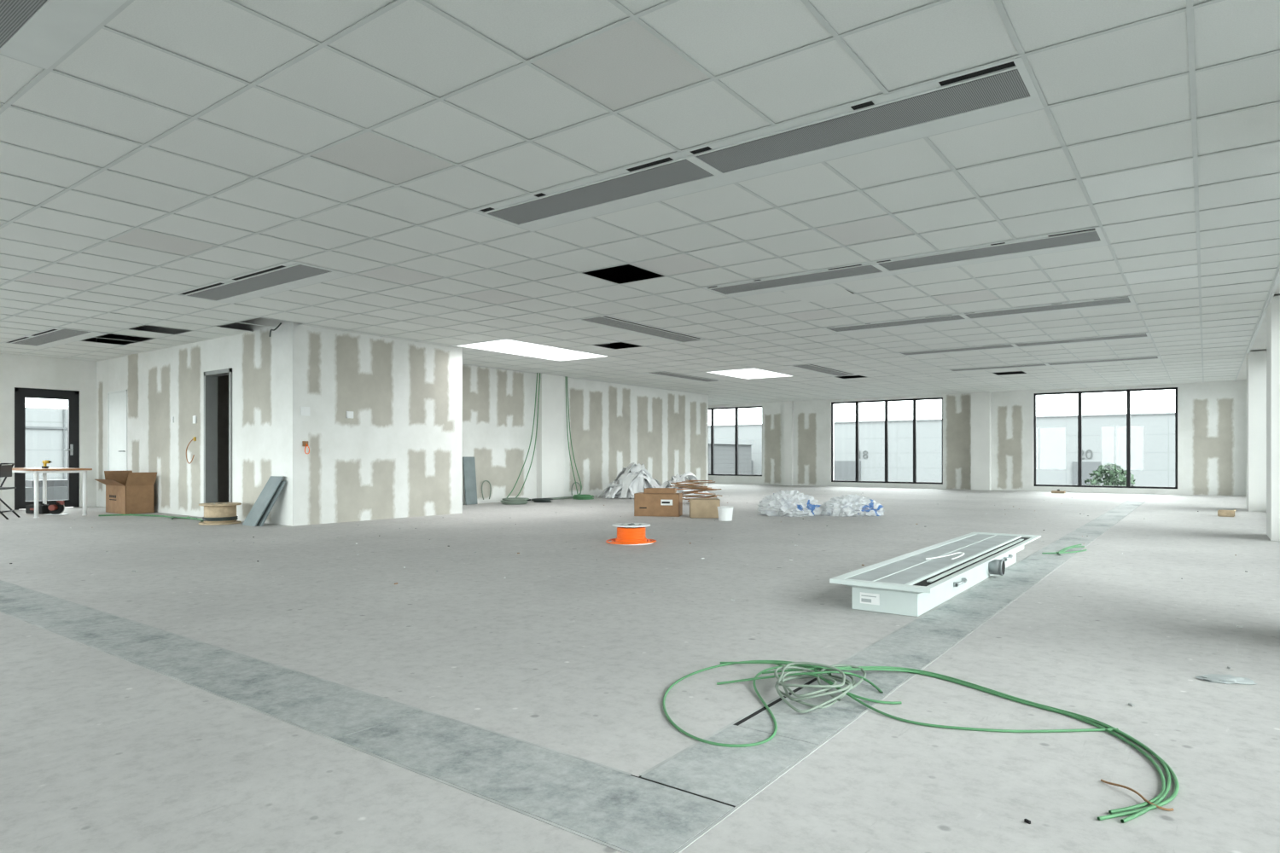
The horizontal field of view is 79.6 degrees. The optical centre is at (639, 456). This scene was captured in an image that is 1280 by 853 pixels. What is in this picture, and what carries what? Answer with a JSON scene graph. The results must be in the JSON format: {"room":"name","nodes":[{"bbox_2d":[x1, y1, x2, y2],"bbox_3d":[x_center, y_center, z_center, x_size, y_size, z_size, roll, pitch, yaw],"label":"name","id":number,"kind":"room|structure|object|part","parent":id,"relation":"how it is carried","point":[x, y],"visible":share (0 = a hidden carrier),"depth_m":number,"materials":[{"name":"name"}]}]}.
{"room":"unfinished office space","nodes":[
{"label":"unfinished office space","id":0,"kind":"room"},
{"bbox_2d":[0,337,96,511],"bbox_3d":[-7.465,-0.643,18.107,0.300,3.147,25.300,0,0,36],"label":"wall","id":1,"kind":"structure","parent":0,"point":[22,371],"depth_m":13.72,"materials":[{"name":"white paint"}]},
{"bbox_2d":[14,387,79,510],"bbox_3d":[-10.565,-0.134,13.696,0.141,2.127,0.954,0,0,36],"label":"door","id":2,"kind":"structure","parent":1,"relation":"in","point":[72,397],"depth_m":13.65,"materials":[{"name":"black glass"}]},
{"bbox_2d":[0,0,127,69],"bbox_3d":[-1.435,-1.864,2.183,3.588,0.206,0.614,0,0,36],"label":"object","id":3,"kind":"structure","parent":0,"point":[37,32],"depth_m":3.14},
{"bbox_2d":[96,317,302,526],"bbox_3d":[-7.321,-0.643,12.318,6.798,3.147,0.150,0,0,36],"label":"wall","id":4,"kind":"structure","parent":0,"point":[160,385],"depth_m":11.87,"materials":[{"name":"white paint"}]},
{"bbox_2d":[107,389,127,471],"bbox_3d":[-9.294,-0.119,13.728,0.846,2.098,0.200,0,0,36],"label":"door","id":5,"kind":"structure","parent":4,"relation":"in","point":[117,400],"depth_m":13.70,"materials":[{"name":"white paint"}]},
{"bbox_2d":[186,438,194,464],"bbox_3d":[-6.950,-0.081,11.878,0.194,0.388,0.070,0,0,36],"label":"wire","id":6,"kind":"object","parent":4,"relation":"attached to","point":[193,439],"depth_m":11.89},
{"bbox_2d":[203,368,232,503],"bbox_3d":[-6.257,-0.179,11.528,0.846,2.218,0.180,0,0,36],"label":"door","id":7,"kind":"structure","parent":4,"relation":"in","point":[210,377],"depth_m":11.71,"materials":[{"name":"grey metal"}]},
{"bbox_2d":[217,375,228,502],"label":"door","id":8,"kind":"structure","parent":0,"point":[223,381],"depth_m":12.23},
{"bbox_2d":[170,416,174,423],"bbox_3d":[-7.534,-0.590,12.366,0.080,0.100,0.019,0,0,36],"label":"light switch","id":9,"kind":"object","parent":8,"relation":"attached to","point":[171,417],"visible":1,"depth_m":12.35,"materials":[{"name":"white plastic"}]},
{"bbox_2d":[192,415,196,424],"bbox_3d":[-6.905,-0.570,11.903,0.100,0.120,0.019,0,0,36],"label":"light switch","id":10,"kind":"object","parent":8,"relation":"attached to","point":[194,416],"visible":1,"depth_m":11.89,"materials":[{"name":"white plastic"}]},
{"bbox_2d":[302,441,308,446],"bbox_3d":[-4.517,-0.170,10.370,0.019,0.070,0.080,0,0,36],"label":"junction box","id":11,"kind":"object","parent":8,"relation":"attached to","point":[304,443],"visible":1,"depth_m":10.35,"materials":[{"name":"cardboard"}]},
{"bbox_2d":[304,443,309,453],"bbox_3d":[-4.487,-0.101,10.343,0.078,0.145,0.051,0,0,36],"label":"wire","id":12,"kind":"object","parent":11,"relation":"hanging from","point":[305,444],"depth_m":10.34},
{"bbox_2d":[286,294,462,526],"bbox_3d":[-3.828,-0.643,11.453,0.150,3.147,2.896,0,0,36],"label":"wall","id":13,"kind":"structure","parent":0,"point":[399,455],"depth_m":11.23,"materials":[{"name":"white paint"}]},
{"bbox_2d":[300,407,309,416],"bbox_3d":[-4.517,-0.610,10.370,0.019,0.120,0.130,0,0,36],"label":"light switch","id":14,"kind":"object","parent":13,"relation":"attached to","point":[304,410],"visible":1,"depth_m":10.36,"materials":[{"name":"white plastic"}]},
{"bbox_2d":[346,411,353,418],"bbox_3d":[-4.119,-0.590,10.910,0.019,0.100,0.110,0,0,36],"label":"light switch","id":15,"kind":"object","parent":13,"relation":"attached to","point":[349,414],"visible":1,"depth_m":10.90,"materials":[{"name":"white plastic"}]},
{"bbox_2d":[536,373,564,498],"bbox_3d":[-1.935,-0.418,16.641,0.137,2.697,0.700,0,0,36],"label":"partition column","id":16,"kind":"structure","parent":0,"point":[550,421],"depth_m":16.55,"materials":[{"name":"white paint"}]},
{"bbox_2d":[462,349,708,505],"bbox_3d":[-1.223,-0.643,17.854,0.150,3.147,10.498,0,0,36],"label":"wall partition","id":17,"kind":"structure","parent":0,"point":[613,427],"depth_m":17.69,"materials":[{"name":"white paint"}]},
{"bbox_2d":[0,0,1279,405],"bbox_3d":[-0.436,-1.756,12.928,17.162,0.032,25.300,0,0,36],"label":"ceiling","id":18,"kind":"structure","parent":0,"point":[313,125],"depth_m":4.88,"materials":[{"name":"tile"}]},
{"bbox_2d":[3,320,106,347],"bbox_3d":[-8.760,-1.864,11.460,2.388,0.206,0.614,0,0,36],"label":"beam","id":19,"kind":"structure","parent":18,"relation":"in","point":[57,336],"depth_m":11.39,"materials":[{"name":"white metal"}]},
{"bbox_2d":[174,240,351,303],"bbox_3d":[-3.929,-1.864,7.901,2.388,0.206,0.614,0,0,36],"label":"beam","id":20,"kind":"structure","parent":18,"relation":"in","point":[289,276],"depth_m":7.81,"materials":[{"name":"grey metal"}]},
{"bbox_2d":[269,322,281,337],"bbox_3d":[-4.880,-1.691,10.257,0.399,0.152,0.044,0,0,44],"label":"hanging wire","id":21,"kind":"object","parent":18,"relation":"hanging from","point":[278,326],"visible":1,"depth_m":10.21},
{"bbox_2d":[506,372,540,498],"bbox_3d":[-2.438,-0.421,15.720,0.084,2.681,1.242,0,0,28],"label":"cables","id":22,"kind":"object","parent":18,"relation":"hanging from","point":[537,373],"visible":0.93,"depth_m":16.08,"materials":[{"name":"plastic"}]},
{"bbox_2d":[454,315,610,361],"bbox_3d":[-1.743,-2.215,12.892,1.190,0.904,2.490,0,0,36],"label":"ceiling light","id":23,"kind":"object","parent":18,"relation":"attached to","point":[509,346],"visible":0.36,"depth_m":13.52,"materials":[{"name":"white plastic"}]},
{"bbox_2d":[565,376,581,494],"bbox_3d":[-1.452,-0.421,17.030,0.160,2.680,0.439,0,0,36],"label":"cables","id":24,"kind":"object","parent":18,"relation":"hanging from","point":[566,376],"visible":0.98,"depth_m":16.99,"materials":[{"name":"green plastic"}]},
{"bbox_2d":[570,307,708,343],"bbox_3d":[0.059,-1.864,10.787,0.589,0.206,2.488,0,0,36],"label":"beam","id":25,"kind":"structure","parent":18,"relation":"in","point":[605,322],"depth_m":10.67,"materials":[{"name":"grey metal"}]},
{"bbox_2d":[640,365,723,382],"bbox_3d":[0.980,-1.864,17.095,0.589,0.206,2.488,0,0,36],"label":"beam","id":26,"kind":"structure","parent":18,"relation":"attached to","point":[663,374],"depth_m":17.00,"materials":[{"name":"white metal"}]},
{"bbox_2d":[704,352,793,379],"bbox_3d":[2.374,-2.215,16.457,1.190,0.904,1.865,0,0,36],"label":"ceiling light","id":27,"kind":"object","parent":18,"relation":"attached to","point":[747,374],"visible":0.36,"depth_m":17.21,"materials":[{"name":"white plastic"}]},
{"bbox_2d":[471,56,1044,231],"bbox_3d":[0.418,-1.864,4.699,3.588,0.206,0.614,0,0,36],"label":"ceiling fixture","id":28,"kind":"structure","parent":18,"relation":"in","point":[1006,89],"depth_m":4.35,"materials":[{"name":"grey metal"}]},
{"bbox_2d":[784,359,858,377],"bbox_3d":[3.766,-1.864,15.819,0.589,0.206,2.488,0,0,36],"label":"beam","id":29,"kind":"structure","parent":18,"relation":"attached to","point":[810,368],"depth_m":15.77,"materials":[{"name":"white metal"}]},
{"bbox_2d":[701,226,1107,297],"bbox_3d":[2.272,-1.864,7.214,3.588,0.206,0.614,0,0,36],"label":"ceiling fixture","id":30,"kind":"structure","parent":18,"relation":"in","point":[1093,237],"depth_m":6.99,"materials":[{"name":"grey metal"}]},
{"bbox_2d":[821,285,1135,333],"bbox_3d":[4.126,-1.864,9.730,3.588,0.206,0.614,0,0,36],"label":"beam","id":31,"kind":"structure","parent":18,"relation":"attached to","point":[1125,300],"depth_m":9.57,"materials":[{"name":"grey metal"}]},
{"bbox_2d":[896,323,1151,356],"bbox_3d":[5.979,-1.864,12.246,3.588,0.206,0.614,0,0,36],"label":"beam","id":32,"kind":"structure","parent":18,"relation":"attached to","point":[1143,335],"depth_m":12.12,"materials":[{"name":"white metal"}]},
{"bbox_2d":[946,347,1160,372],"bbox_3d":[7.833,-1.864,14.762,3.588,0.206,0.614,0,0,36],"label":"beam","id":33,"kind":"structure","parent":18,"relation":"attached to","point":[1154,357],"depth_m":14.65,"materials":[{"name":"white metal"}]},
{"bbox_2d":[0,483,1279,852],"bbox_3d":[-0.280,1.068,12.813,18.150,0.324,25.900,0,0,36],"label":"floor","id":34,"kind":"structure","parent":0,"point":[573,653],"depth_m":3.33,"materials":[{"name":"concrete"}]},
{"bbox_2d":[0,463,20,519],"bbox_3d":[-9.589,0.518,11.421,0.480,0.840,0.444,0,0,-19],"label":"folding chair","id":35,"kind":"object","parent":34,"relation":"on","point":[5,468],"visible":0.97,"depth_m":11.50,"materials":[{"name":"grey metal"}]},
{"bbox_2d":[25,503,50,514],"bbox_3d":[-9.771,0.850,12.527,0.400,0.160,0.260,0,0,19],"label":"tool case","id":36,"kind":"object","parent":34,"relation":"on","point":[43,509],"visible":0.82,"depth_m":12.43,"materials":[{"name":"black plastic"}]},
{"bbox_2d":[0,467,92,518],"bbox_3d":[-9.650,0.560,12.376,1.980,0.740,0.760,0,0,36],"label":"trestle table","id":37,"kind":"object","parent":34,"relation":"on","point":[36,471],"visible":0.75,"depth_m":11.95,"materials":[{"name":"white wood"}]},
{"bbox_2d":[41,460,52,468],"bbox_3d":[-9.460,0.127,12.257,0.150,0.125,0.050,0,0,8],"label":"drill","id":38,"kind":"object","parent":37,"relation":"on","point":[44,462],"visible":1,"depth_m":12.24,"materials":[{"name":"yellow plastic"}]},
{"bbox_2d":[44,500,69,515],"bbox_3d":[-9.287,0.820,12.202,0.280,0.220,0.220,0,0,-9],"label":"saw","id":39,"kind":"object","parent":34,"relation":"on","point":[56,508],"visible":1,"depth_m":12.19,"materials":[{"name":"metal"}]},
{"bbox_2d":[95,471,157,514],"bbox_3d":[-8.466,0.587,12.620,1.009,0.687,0.590,0,0,36],"label":"open cardboard box","id":40,"kind":"object","parent":34,"relation":"on","point":[127,492],"visible":0.96,"depth_m":12.48,"materials":[{"name":"brown cardboard"}]},
{"bbox_2d":[198,502,241,525],"bbox_3d":[-5.819,0.789,10.647,0.520,0.281,0.520,0,0,36],"label":"drum","id":41,"kind":"object","parent":34,"relation":"on","point":[215,514],"visible":1,"depth_m":10.48,"materials":[{"name":"brown wood"}]},
{"bbox_2d":[242,476,283,526],"bbox_3d":[-5.084,0.600,10.352,0.574,0.660,0.278,0,0,36],"label":"leaning board","id":42,"kind":"object","parent":34,"relation":"on","point":[261,503],"visible":1,"depth_m":10.33,"materials":[{"name":"grey metal"}]},
{"bbox_2d":[256,481,285,526],"bbox_3d":[-5.026,0.630,10.359,0.538,0.600,0.238,0,0,36],"label":"leaning board","id":43,"kind":"object","parent":34,"relation":"on","point":[264,515],"visible":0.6,"depth_m":10.28,"materials":[{"name":"grey metal"}]},
{"bbox_2d":[462,456,477,505],"bbox_3d":[-3.276,0.467,14.809,0.112,0.918,0.280,0,0,36],"label":"panel","id":44,"kind":"object","parent":34,"relation":"on","point":[469,474],"visible":1,"depth_m":14.79,"materials":[{"name":"grey metal"}]},
{"bbox_2d":[500,497,529,505],"bbox_3d":[-2.459,0.872,14.956,0.564,0.112,0.532,0,0,36],"label":"cable coil","id":45,"kind":"object","parent":34,"relation":"on","point":[510,501],"visible":1,"depth_m":14.78,"materials":[{"name":"plastic"}]},
{"bbox_2d":[481,480,581,500],"bbox_3d":[-2.226,0.688,16.265,0.027,0.437,2.968,0,0,37],"label":"cable loop","id":46,"kind":"object","parent":34,"relation":"on","point":[484,480],"visible":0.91,"depth_m":15.26,"materials":[{"name":"green plastic"}]},
{"bbox_2d":[531,498,552,502],"bbox_3d":[-1.977,0.894,15.616,0.430,0.068,0.427,0,0,36],"label":"cable coil","id":47,"kind":"object","parent":34,"relation":"on","point":[535,500],"visible":1,"depth_m":15.47,"materials":[{"name":"black plastic"}]},
{"bbox_2d":[526,496,573,500],"bbox_3d":[-1.711,0.907,16.687,0.132,0.042,2.040,0,0,36],"label":"bundle","id":48,"kind":"object","parent":34,"relation":"on","point":[562,497],"visible":0.41,"depth_m":16.59,"materials":[{"name":"metal"}]},
{"bbox_2d":[0,494,1155,852],"bbox_3d":[0.153,0.890,14.870,15.406,0.089,21.274,0,0,36],"label":"strip","id":49,"kind":"object","parent":34,"relation":"on","point":[675,802],"depth_m":2.67,"materials":[{"name":"grey concrete"}]},
{"bbox_3d":[0.690,0.890,3.041,0.311,0.089,0.614,0,0,36],"label":"grey cable coil","id":50,"kind":"part","parent":49,"relation":"part of","materials":[{"name":"grey plastic"}]},
{"bbox_2d":[1041,544,1087,555],"bbox_3d":[4.276,0.922,7.589,1.094,0.013,0.211,0,0,-43],"label":"cable","id":51,"kind":"object","parent":49,"relation":"on","point":[1061,551],"visible":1,"depth_m":7.49,"materials":[{"name":"green plastic"}]},
{"bbox_2d":[572,494,593,500],"bbox_3d":[-1.244,0.883,16.701,0.475,0.090,0.479,0,0,36],"label":"coil","id":52,"kind":"object","parent":34,"relation":"on","point":[575,497],"visible":1,"depth_m":16.53,"materials":[{"name":"green plastic"}]},
{"bbox_2d":[9,489,1247,824],"bbox_3d":[1.079,0.926,12.837,14.257,0.007,17.731,0,0,36],"label":"debris","id":53,"kind":"object","parent":34,"relation":"on","point":[1026,821],"visible":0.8,"depth_m":6.53,"materials":[{"name":"cardboard"}]},
{"bbox_2d":[597,462,661,499],"bbox_3d":[-0.146,0.531,17.430,1.704,0.790,1.322,0,0,-9],"label":"heap","id":54,"kind":"object","parent":34,"relation":"on","point":[633,479],"visible":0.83,"depth_m":17.04,"materials":[{"name":"white plastic"}]},
{"bbox_2d":[605,523,656,545],"bbox_3d":[-0.116,0.831,8.260,0.529,0.199,0.515,0,0,32],"label":"cable reel","id":55,"kind":"object","parent":34,"relation":"on","point":[627,533],"visible":1,"depth_m":8.13,"materials":[{"name":"orange plastic"}]},
{"bbox_2d":[634,492,682,517],"bbox_3d":[0.292,0.754,12.079,0.702,0.351,0.423,0,0,11],"label":"cardboard box","id":56,"kind":"object","parent":34,"relation":"on","point":[645,504],"visible":0.98,"depth_m":11.88,"materials":[{"name":"brown cardboard"}]},
{"bbox_2d":[644,488,676,494],"bbox_3d":[0.322,0.542,12.121,0.480,0.070,0.340,0,0,8],"label":"cardboard tray","id":57,"kind":"object","parent":56,"relation":"on","point":[668,491],"visible":1,"depth_m":11.96,"materials":[{"name":"brown cardboard"}]},
{"bbox_2d":[659,471,717,498],"bbox_3d":[0.975,0.636,17.055,1.378,0.580,1.341,0,0,25],"label":"heap","id":58,"kind":"object","parent":34,"relation":"on","point":[677,478],"visible":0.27,"depth_m":16.89,"materials":[{"name":"white plastic"}]},
{"bbox_2d":[669,480,722,501],"bbox_3d":[1.123,0.680,15.177,0.964,0.430,0.740,0,0,18],"label":"pile","id":59,"kind":"object","parent":34,"relation":"on","point":[689,486],"visible":0.88,"depth_m":15.11,"materials":[{"name":"wood"}]},
{"bbox_2d":[689,498,720,517],"bbox_3d":[0.984,0.789,11.721,0.442,0.281,0.340,0,0,1],"label":"cardboard box","id":60,"kind":"object","parent":34,"relation":"on","point":[699,508],"visible":0.88,"depth_m":11.55,"materials":[{"name":"brown cardboard"}]},
{"bbox_2d":[716,506,733,521],"bbox_3d":[1.241,0.832,11.159,0.238,0.196,0.238,0,0,36],"label":"plastic bucket","id":61,"kind":"object","parent":34,"relation":"on","point":[724,513],"visible":1,"depth_m":11.07,"materials":[{"name":"white plastic"}]},
{"bbox_2d":[757,489,821,517],"bbox_3d":[2.364,0.730,12.169,1.015,0.400,0.776,0,0,2],"label":"crumpled plastic bag","id":62,"kind":"object","parent":34,"relation":"on","point":[791,503],"visible":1,"depth_m":11.95,"materials":[{"name":"white plastic"}]},
{"bbox_2d":[820,494,884,517],"bbox_3d":[3.344,0.761,12.123,1.029,0.339,0.678,0,0,2],"label":"crumpled plastic bag","id":63,"kind":"object","parent":34,"relation":"on","point":[855,505],"visible":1,"depth_m":11.93,"materials":[{"name":"white plastic"}]},
{"bbox_2d":[662,660,1179,823],"bbox_3d":[0.899,0.900,2.755,1.699,0.058,1.251,0,0,36],"label":"cable","id":64,"kind":"object","parent":34,"relation":"on","point":[1157,800],"visible":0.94,"depth_m":2.71,"materials":[{"name":"green plastic"}]},
{"bbox_2d":[829,532,1041,616],"bbox_3d":[2.446,0.832,5.909,0.590,0.190,3.584,0,0,36],"label":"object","id":65,"kind":"object","parent":34,"relation":"on","point":[910,584],"visible":1,"depth_m":5.04,"materials":[{"name":"white metal"}]},
{"bbox_2d":[925,552,964,559],"bbox_3d":[2.272,0.729,5.592,0.534,0.013,0.139,0,0,-43],"label":"lead","id":66,"kind":"object","parent":65,"relation":"on","point":[962,553],"visible":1,"depth_m":5.59,"materials":[{"name":"plastic"}]},
{"bbox_2d":[1051,489,1065,493],"bbox_3d":[10.574,0.885,19.411,0.300,0.090,0.200,0,0,36],"label":"box","id":67,"kind":"object","parent":34,"relation":"on","point":[1057,491],"visible":1,"depth_m":19.34,"materials":[{"name":"cardboard"}]},
{"bbox_2d":[1100,779,1173,811],"bbox_3d":[1.344,0.921,2.098,0.035,0.016,0.201,0,0,-22],"label":"wire","id":68,"kind":"object","parent":34,"relation":"on","point":[1102,781],"visible":1,"depth_m":2.08,"materials":[{"name":"metal"}]},
{"bbox_2d":[1195,674,1256,685],"bbox_3d":[2.423,0.919,3.180,0.212,0.021,0.099,0,0,13],"label":"paper","id":69,"kind":"object","parent":34,"relation":"on","point":[1227,679],"visible":1,"depth_m":3.16,"materials":[{"name":"white paper"}]},
{"bbox_2d":[1217,509,1236,517],"bbox_3d":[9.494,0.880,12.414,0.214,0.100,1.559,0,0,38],"label":"cardboard box","id":70,"kind":"object","parent":34,"relation":"on","point":[1220,513],"visible":1,"depth_m":11.81,"materials":[{"name":"beige cardboard"}]},
{"bbox_2d":[1246,350,1266,511],"bbox_3d":[10.639,-0.418,13.153,0.368,2.697,0.800,0,0,36],"label":"pier","id":71,"kind":"object","parent":34,"relation":"on","point":[1256,361],"visible":0.57,"depth_m":12.87,"materials":[{"name":"white paint"}]},
{"bbox_2d":[1266,295,1279,541],"bbox_3d":[7.347,-0.418,8.685,0.368,2.697,0.800,0,0,36],"label":"pier","id":72,"kind":"object","parent":34,"relation":"on","point":[1273,309],"visible":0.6,"depth_m":8.46,"materials":[{"name":"white paint"}]},
{"bbox_2d":[3,165,1279,389],"bbox_3d":[-0.280,-2.182,12.813,18.150,0.470,25.900,0,0,36],"label":"roof slab","id":73,"kind":"structure","parent":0,"point":[626,273],"depth_m":9.52,"materials":[{"name":"concrete"}]},
{"bbox_2d":[784,401,792,485],"bbox_3d":[4.780,-0.418,24.722,0.270,2.697,0.117,0,0,36],"label":"column","id":74,"kind":"structure","parent":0,"point":[788,405],"depth_m":24.65,"materials":[{"name":"white paint"}]},
{"bbox_2d":[708,367,1246,496],"bbox_3d":[7.433,-0.643,23.029,17.850,3.147,0.300,0,0,36],"label":"wall","id":75,"kind":"structure","parent":0,"point":[1212,416],"depth_m":20.89,"materials":[{"name":"white paint"}]},
{"bbox_2d":[708,406,762,476],"bbox_3d":[2.557,-0.505,26.560,3.810,2.330,0.080,0,0,36],"label":"window","id":76,"kind":"structure","parent":75,"relation":"in","point":[735,408],"depth_m":26.02,"materials":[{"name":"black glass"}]},
{"bbox_2d":[831,397,942,484],"bbox_3d":[7.351,-0.445,23.028,3.380,2.490,0.080,0,0,36],"label":"window","id":77,"kind":"structure","parent":75,"relation":"in","point":[914,400],"depth_m":22.98,"materials":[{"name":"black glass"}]},
{"bbox_2d":[1033,387,1177,488],"bbox_3d":[11.864,-0.445,19.703,3.170,2.490,0.080,0,0,36],"label":"window","id":78,"kind":"structure","parent":75,"relation":"in","point":[1128,391],"depth_m":19.58,"materials":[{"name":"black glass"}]},
{"bbox_2d":[1235,269,1279,380],"bbox_3d":[6.628,-1.777,7.724,0.390,0.080,25.300,0,0,36],"label":"trim","id":79,"kind":"structure","parent":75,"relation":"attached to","point":[1258,342],"depth_m":11.29,"materials":[{"name":"white paint"}]},
{"bbox_2d":[971,391,991,490],"bbox_3d":[9.432,-0.418,21.232,0.480,2.697,0.217,0,0,36],"label":"column","id":80,"kind":"structure","parent":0,"point":[980,402],"depth_m":21.14,"materials":[{"name":"white paint"}]},
{"label":"outside","id":81,"kind":"structure","parent":0,"visible":0},
{"bbox_2d":[25,479,67,501],"bbox_3d":[-13.507,0.895,16.161,7.080,0.770,14.000,0,0,36],"label":"terrace","id":82,"kind":"object","parent":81,"point":[56,489],"visible":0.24,"depth_m":16.30,"materials":[{"name":"concrete"}]},
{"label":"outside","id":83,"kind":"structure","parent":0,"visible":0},
{"bbox_3d":[23.726,5.080,32.204,300.000,0.300,280.000,0,0,36],"label":"ground","id":84,"kind":"structure","parent":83,"visible":0},
{"bbox_2d":[25,407,67,480],"bbox_3d":[-34.283,1.430,37.678,20.100,7.000,40.000,0,0,36],"label":"office block","id":85,"kind":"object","parent":84,"relation":"on","point":[46,428],"visible":0.05,"depth_m":32.91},
{"bbox_2d":[708,438,753,474],"bbox_3d":[-8.776,1.780,67.327,34.000,6.300,18.000,0,0,36],"label":"shed","id":86,"kind":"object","parent":84,"relation":"on","point":[724,449],"visible":0.1,"depth_m":62.05,"materials":[{"name":"white metal"}]},
{"bbox_2d":[708,412,1175,487],"bbox_3d":[45.884,1.005,50.564,106.100,7.850,12.150,0,0,36],"label":"warehouse","id":87,"kind":"structure","parent":84,"relation":"on","point":[1152,434],"depth_m":55.31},
{"bbox_2d":[859,450,867,459],"bbox_3d":[18.433,-0.144,63.367,0.728,0.665,0.041,0,0,36],"label":"number sign","id":88,"kind":"object","parent":87,"relation":"attached to","point":[859,450],"visible":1,"depth_m":63.27,"materials":[{"name":"paint"}]},
{"bbox_2d":[1082,449,1092,459],"bbox_3d":[31.252,-0.144,53.923,0.889,0.665,0.041,0,0,36],"label":"number sign","id":89,"kind":"object","parent":87,"relation":"attached to","point":[1087,450],"visible":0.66,"depth_m":53.81,"materials":[{"name":"paint"}]},
{"bbox_2d":[1082,463,1135,486],"bbox_3d":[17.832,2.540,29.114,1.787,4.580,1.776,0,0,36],"label":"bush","id":90,"kind":"object","parent":84,"relation":"on","point":[1111,469],"visible":0.38,"depth_m":28.90,"materials":[{"name":"green plant"}]}
]}

